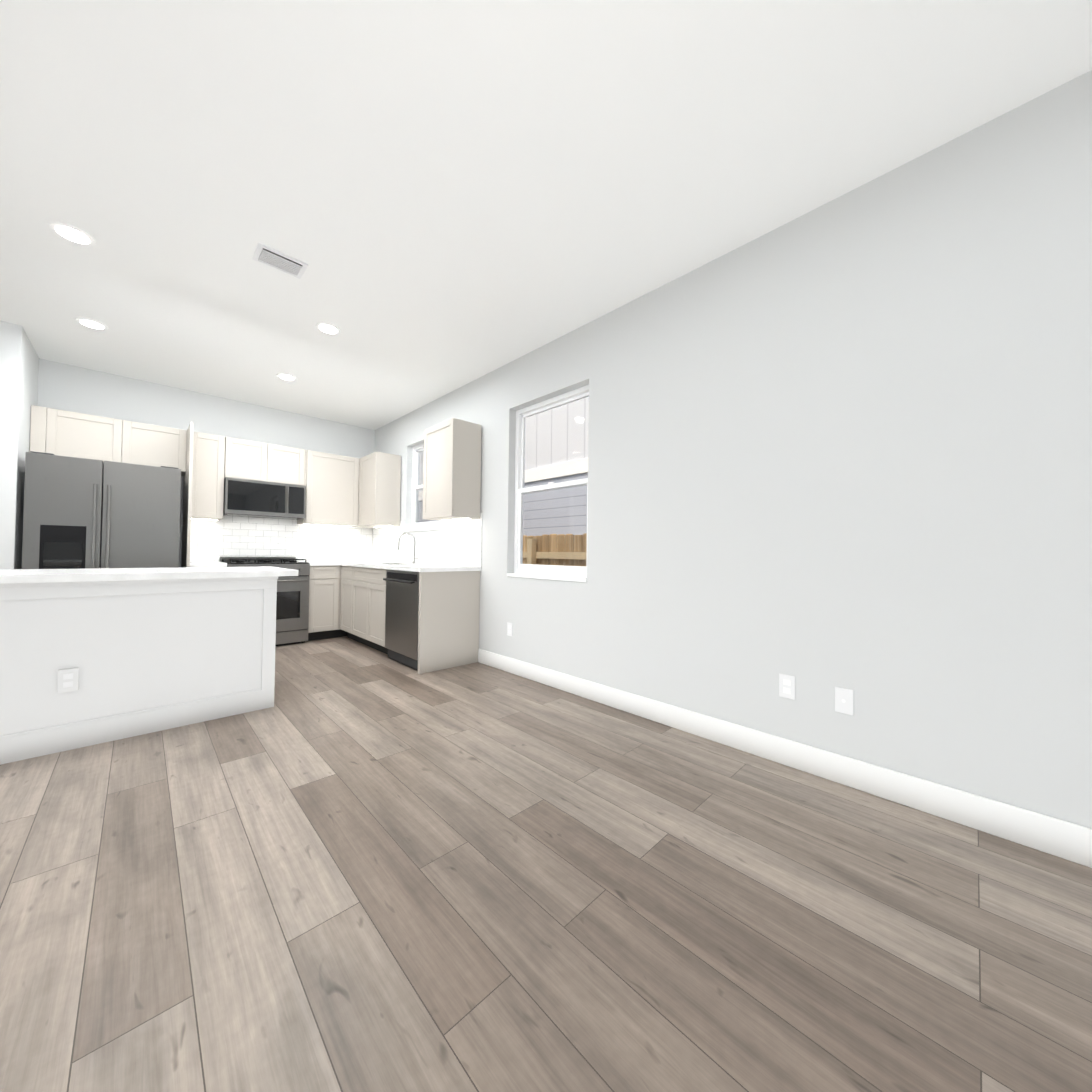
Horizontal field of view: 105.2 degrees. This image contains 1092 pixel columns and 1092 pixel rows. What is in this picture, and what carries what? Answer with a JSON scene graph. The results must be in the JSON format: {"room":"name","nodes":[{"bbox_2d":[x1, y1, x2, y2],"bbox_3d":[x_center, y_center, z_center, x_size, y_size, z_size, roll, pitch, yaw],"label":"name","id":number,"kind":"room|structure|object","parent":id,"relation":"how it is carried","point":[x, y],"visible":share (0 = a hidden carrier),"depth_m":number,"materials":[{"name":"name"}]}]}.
{"room":"kitchen","nodes":[
{"label":"kitchen","id":0,"kind":"room"},
{"bbox_2d":[0,321,38,569],"bbox_3d":[-5.914,-0.319,4.990,0.140,2.784,5.030,2,-1,-44],"label":"wall","id":1,"kind":"structure","parent":0,"point":[19,365],"depth_m":3.23,"materials":[{"name":"white paint"}]},
{"bbox_2d":[38,358,374,566],"bbox_3d":[-3.595,-0.293,4.905,3.066,2.784,0.120,2,-1,-44],"label":"wall","id":2,"kind":"structure","parent":0,"point":[67,387],"depth_m":4.52,"materials":[{"name":"white paint"}]},
{"bbox_2d":[42,407,133,463],"bbox_3d":[-4.272,-0.987,3.928,0.523,0.430,0.317,2,-1,-44],"label":"upper cabinet","id":3,"kind":"object","parent":2,"relation":"attached to","point":[64,433],"depth_m":3.80,"materials":[{"name":"beige wood"}]},
{"bbox_2d":[134,422,189,476],"bbox_3d":[-3.983,-0.978,4.209,0.523,0.430,0.317,2,-1,-44],"label":"upper cabinet","id":4,"kind":"object","parent":2,"relation":"attached to","point":[154,445],"depth_m":4.14,"materials":[{"name":"beige wood"}]},
{"bbox_2d":[182,429,225,520],"bbox_3d":[-3.677,-0.740,4.505,0.290,0.890,0.317,2,-1,-44],"label":"upper cabinet","id":5,"kind":"object","parent":2,"relation":"attached to","point":[204,499],"depth_m":4.39,"materials":[{"name":"beige wood"}]},
{"bbox_2d":[226,437,273,481],"bbox_3d":[-3.409,-0.957,4.768,0.443,0.440,0.317,2,-1,-44],"label":"upper cabinet","id":6,"kind":"object","parent":2,"relation":"attached to","point":[245,459],"depth_m":4.66,"materials":[{"name":"beige wood"}]},
{"bbox_2d":[223,477,305,519],"bbox_3d":[-3.255,-0.530,4.829,0.762,0.392,0.436,2,-1,-44],"label":"microwave","id":7,"kind":"object","parent":6,"relation":"attached to","point":[253,498],"visible":0.94,"depth_m":4.68,"materials":[{"name":"silver metal"}]},
{"bbox_2d":[274,445,305,484],"bbox_3d":[-3.177,-0.950,4.993,0.442,0.440,0.317,2,-1,-44],"label":"upper cabinet","id":8,"kind":"object","parent":2,"relation":"attached to","point":[289,462],"depth_m":4.92,"materials":[{"name":"beige wood"}]},
{"bbox_2d":[297,450,361,526],"bbox_3d":[-2.768,-0.714,5.347,0.639,0.890,0.380,2,-1,-44],"label":"upper cabinet","id":9,"kind":"object","parent":2,"relation":"attached to","point":[347,491],"depth_m":5.23,"materials":[{"name":"beige wood"}]},
{"bbox_2d":[190,560,225,566],"bbox_3d":[-3.581,0.190,4.386,0.294,0.041,0.633,2,-1,-44],"label":"countertop","id":10,"kind":"structure","parent":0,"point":[193,563],"depth_m":4.22,"materials":[{"name":"white stone"}]},
{"bbox_2d":[0,636,1091,1091],"bbox_3d":[-2.229,1.116,1.473,6.136,0.120,15.500,2,-1,-44],"label":"floor","id":11,"kind":"structure","parent":0,"point":[344,864],"depth_m":1.22,"materials":[{"name":"brown wood"}]},
{"bbox_2d":[22,451,180,568],"bbox_3d":[-3.988,0.167,3.814,0.916,1.807,0.831,2,-1,-44],"label":"fridge","id":12,"kind":"object","parent":11,"relation":"on","point":[82,513],"visible":0.52,"depth_m":3.52,"materials":[{"name":"silver metal"}]},
{"bbox_2d":[0,578,277,764],"bbox_3d":[-2.571,0.631,2.604,1.381,0.880,0.741,2,-1,-44],"label":"kitchen island","id":13,"kind":"object","parent":11,"relation":"on","point":[92,656],"depth_m":2.33,"materials":[{"name":"white wood"}]},
{"bbox_2d":[0,566,297,585],"bbox_3d":[-2.531,0.172,2.643,1.504,0.040,0.830,2,-1,-44],"label":"island countertop","id":14,"kind":"structure","parent":13,"relation":"on","point":[7,577],"depth_m":2.40,"materials":[{"name":"white stone"}]},
{"bbox_2d":[219,557,309,645],"bbox_3d":[-3.171,0.613,4.707,0.750,0.975,0.707,2,-1,-44],"label":"range","id":15,"kind":"object","parent":11,"relation":"on","point":[292,612],"visible":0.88,"depth_m":4.65,"materials":[{"name":"silver metal"}]},
{"bbox_2d":[308,564,333,640],"bbox_3d":[-2.826,0.672,5.130,0.328,0.879,0.617,2,-1,-44],"label":"base cabinet","id":16,"kind":"object","parent":11,"relation":"on","point":[321,582],"depth_m":4.90,"materials":[{"name":"beige wood"}]},
{"bbox_2d":[296,560,341,567],"bbox_3d":[-2.586,0.219,5.355,0.967,0.041,0.633,2,-1,-44],"label":"countertop","id":17,"kind":"structure","parent":16,"relation":"on","point":[313,563],"depth_m":4.98,"materials":[{"name":"white stone"}]},
{"bbox_2d":[342,568,349,636],"bbox_3d":[-2.115,0.680,5.109,0.616,0.879,0.443,2,-1,-44],"label":"base cabinet","id":18,"kind":"object","parent":11,"relation":"on","point":[345,571],"depth_m":4.95,"materials":[{"name":"beige wood"}]},
{"bbox_2d":[346,568,441,655],"bbox_3d":[-1.706,0.678,4.688,0.616,0.879,0.976,2,-1,-44],"label":"base cabinet","id":19,"kind":"object","parent":11,"relation":"on","point":[366,610],"depth_m":4.25,"materials":[{"name":"beige wood"}]},
{"bbox_2d":[342,560,480,571],"bbox_3d":[-1.548,0.217,4.528,0.632,0.041,2.001,2,-1,-44],"label":"countertop","id":20,"kind":"structure","parent":19,"relation":"on","point":[392,564],"depth_m":4.12,"materials":[{"name":"white stone"}]},
{"bbox_2d":[398,532,418,562],"bbox_3d":[-1.558,0.022,4.748,0.214,0.355,0.139,2,-1,-44],"label":"faucet","id":21,"kind":"object","parent":20,"relation":"on","point":[414,558],"visible":1,"depth_m":4.80,"materials":[{"name":"silver metal"}]},
{"bbox_2d":[383,570,418,670],"bbox_3d":[-1.179,0.676,4.045,0.583,0.874,0.665,2,-1,-44],"label":"dishwasher","id":22,"kind":"object","parent":11,"relation":"on","point":[401,616],"visible":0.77,"depth_m":3.85,"materials":[{"name":"silver metal"}]},
{"bbox_2d":[0,0,1091,429],"bbox_3d":[-2.194,-1.788,1.524,6.136,0.120,15.500,2,-1,-44],"label":"ceiling","id":23,"kind":"structure","parent":0,"point":[440,198],"depth_m":1.81,"materials":[{"name":"white paint"}]},
{"bbox_2d":[48,221,95,245],"bbox_3d":[-2.603,-1.713,2.297,0.176,0.010,0.176,2,-1,-44],"label":"recessed light","id":24,"kind":"object","parent":23,"relation":"in","point":[71,233],"visible":1,"depth_m":2.28,"materials":[{"name":"white plastic"}]},
{"bbox_2d":[75,317,107,329],"bbox_3d":[-3.496,-1.708,3.214,0.176,0.010,0.176,2,-1,-44],"label":"recessed light","id":25,"kind":"object","parent":23,"relation":"in","point":[92,323],"visible":0.94,"depth_m":3.20,"materials":[{"name":"white plastic"}]},
{"bbox_2d":[253,243,307,278],"bbox_3d":[-1.587,-1.695,2.496,0.250,0.016,0.175,2,-1,-44],"label":"ceiling vent","id":26,"kind":"object","parent":23,"relation":"in","point":[277,260],"visible":1,"depth_m":2.48,"materials":[{"name":"white metal"}]},
{"bbox_2d":[276,373,296,380],"bbox_3d":[-2.582,-1.681,4.159,0.176,0.010,0.176,2,-1,-44],"label":"recessed light","id":27,"kind":"object","parent":23,"relation":"in","point":[285,376],"visible":0.98,"depth_m":4.14,"materials":[{"name":"white plastic"}]},
{"bbox_2d":[316,322,340,334],"bbox_3d":[-1.690,-1.686,3.242,0.176,0.010,0.176,2,-1,-44],"label":"recessed light","id":28,"kind":"object","parent":23,"relation":"in","point":[328,328],"visible":1,"depth_m":3.23,"materials":[{"name":"white plastic"}]},
{"bbox_2d":[375,70,1091,828],"bbox_3d":[1.417,-0.283,2.061,0.150,2.784,11.246,2,-1,-44],"label":"wall","id":29,"kind":"structure","parent":0,"point":[845,440],"depth_m":1.92,"materials":[{"name":"white paint"}]},
{"bbox_2d":[354,452,400,527],"bbox_3d":[-2.180,-0.707,5.373,0.380,0.890,0.563,2,-1,-44],"label":"upper cabinet","id":30,"kind":"object","parent":29,"relation":"attached to","point":[377,475],"depth_m":5.23,"materials":[{"name":"beige wood"}]},
{"bbox_2d":[405,443,443,531],"bbox_3d":[-1.381,-0.714,4.939,0.153,1.076,0.906,2,-1,-44],"label":"kitchen window","id":31,"kind":"structure","parent":29,"relation":"in","point":[425,525],"depth_m":5.22,"materials":[{"name":"white plastic"}]},
{"bbox_2d":[423,418,481,520],"bbox_3d":[-0.939,-0.723,4.142,0.318,0.910,0.554,2,-1,-44],"label":"upper cabinet","id":32,"kind":"object","parent":29,"relation":"attached to","point":[452,447],"depth_m":3.97,"materials":[{"name":"beige wood"}]},
{"bbox_2d":[507,622,512,635],"bbox_3d":[-0.321,0.739,3.702,0.008,0.116,0.072,2,-1,-44],"label":"outlet","id":33,"kind":"object","parent":29,"relation":"attached to","point":[509,629],"visible":1,"depth_m":3.70,"materials":[{"name":"white plastic"}]},
{"bbox_2d":[507,385,588,581],"bbox_3d":[0.035,-0.484,3.478,0.153,1.513,0.930,2,-1,-44],"label":"living room window","id":34,"kind":"structure","parent":29,"relation":"in","point":[562,572],"depth_m":3.59,"materials":[{"name":"white plastic"}]},
{"bbox_2d":[478,649,1091,867],"bbox_3d":[-1.833,1.002,1.859,4.735,0.130,15.200,2,-1,-44],"label":"baseboard","id":35,"kind":"structure","parent":29,"relation":"attached to","point":[1069,841],"depth_m":1.91,"materials":[{"name":"white wood"}]},
{"bbox_2d":[779,673,794,699],"bbox_3d":[1.222,0.713,2.118,0.008,0.116,0.072,2,-1,-44],"label":"outlet","id":36,"kind":"object","parent":29,"relation":"attached to","point":[786,686],"visible":1,"depth_m":2.12,"materials":[{"name":"white plastic"}]},
{"bbox_2d":[835,687,853,714],"bbox_3d":[1.388,0.722,1.945,0.012,0.116,0.072,2,-1,-44],"label":"outlet","id":37,"kind":"object","parent":29,"relation":"attached to","point":[844,700],"visible":1,"depth_m":1.94,"materials":[{"name":"white plastic"}]},
{"label":"outside","id":38,"kind":"structure","parent":0,"visible":0},
{"bbox_3d":[1.986,1.668,5.014,4.863,0.100,22.000,2,-1,-44],"label":"ground","id":39,"kind":"structure","parent":38,"visible":0},
{"bbox_2d":[418,397,588,536],"bbox_3d":[2.434,-1.845,5.471,0.330,6.950,24.000,2,-1,-44],"label":"house","id":40,"kind":"structure","parent":39,"relation":"on","point":[531,525],"depth_m":7.56,"materials":[{"name":"white"}]},
{"bbox_2d":[523,533,586,576],"bbox_3d":[1.505,0.712,3.925,0.144,1.762,17.102,2,-1,-44],"label":"fence","id":41,"kind":"object","parent":39,"relation":"on","point":[548,555],"depth_m":5.43,"materials":[{"name":"brown wood"}]}
]}

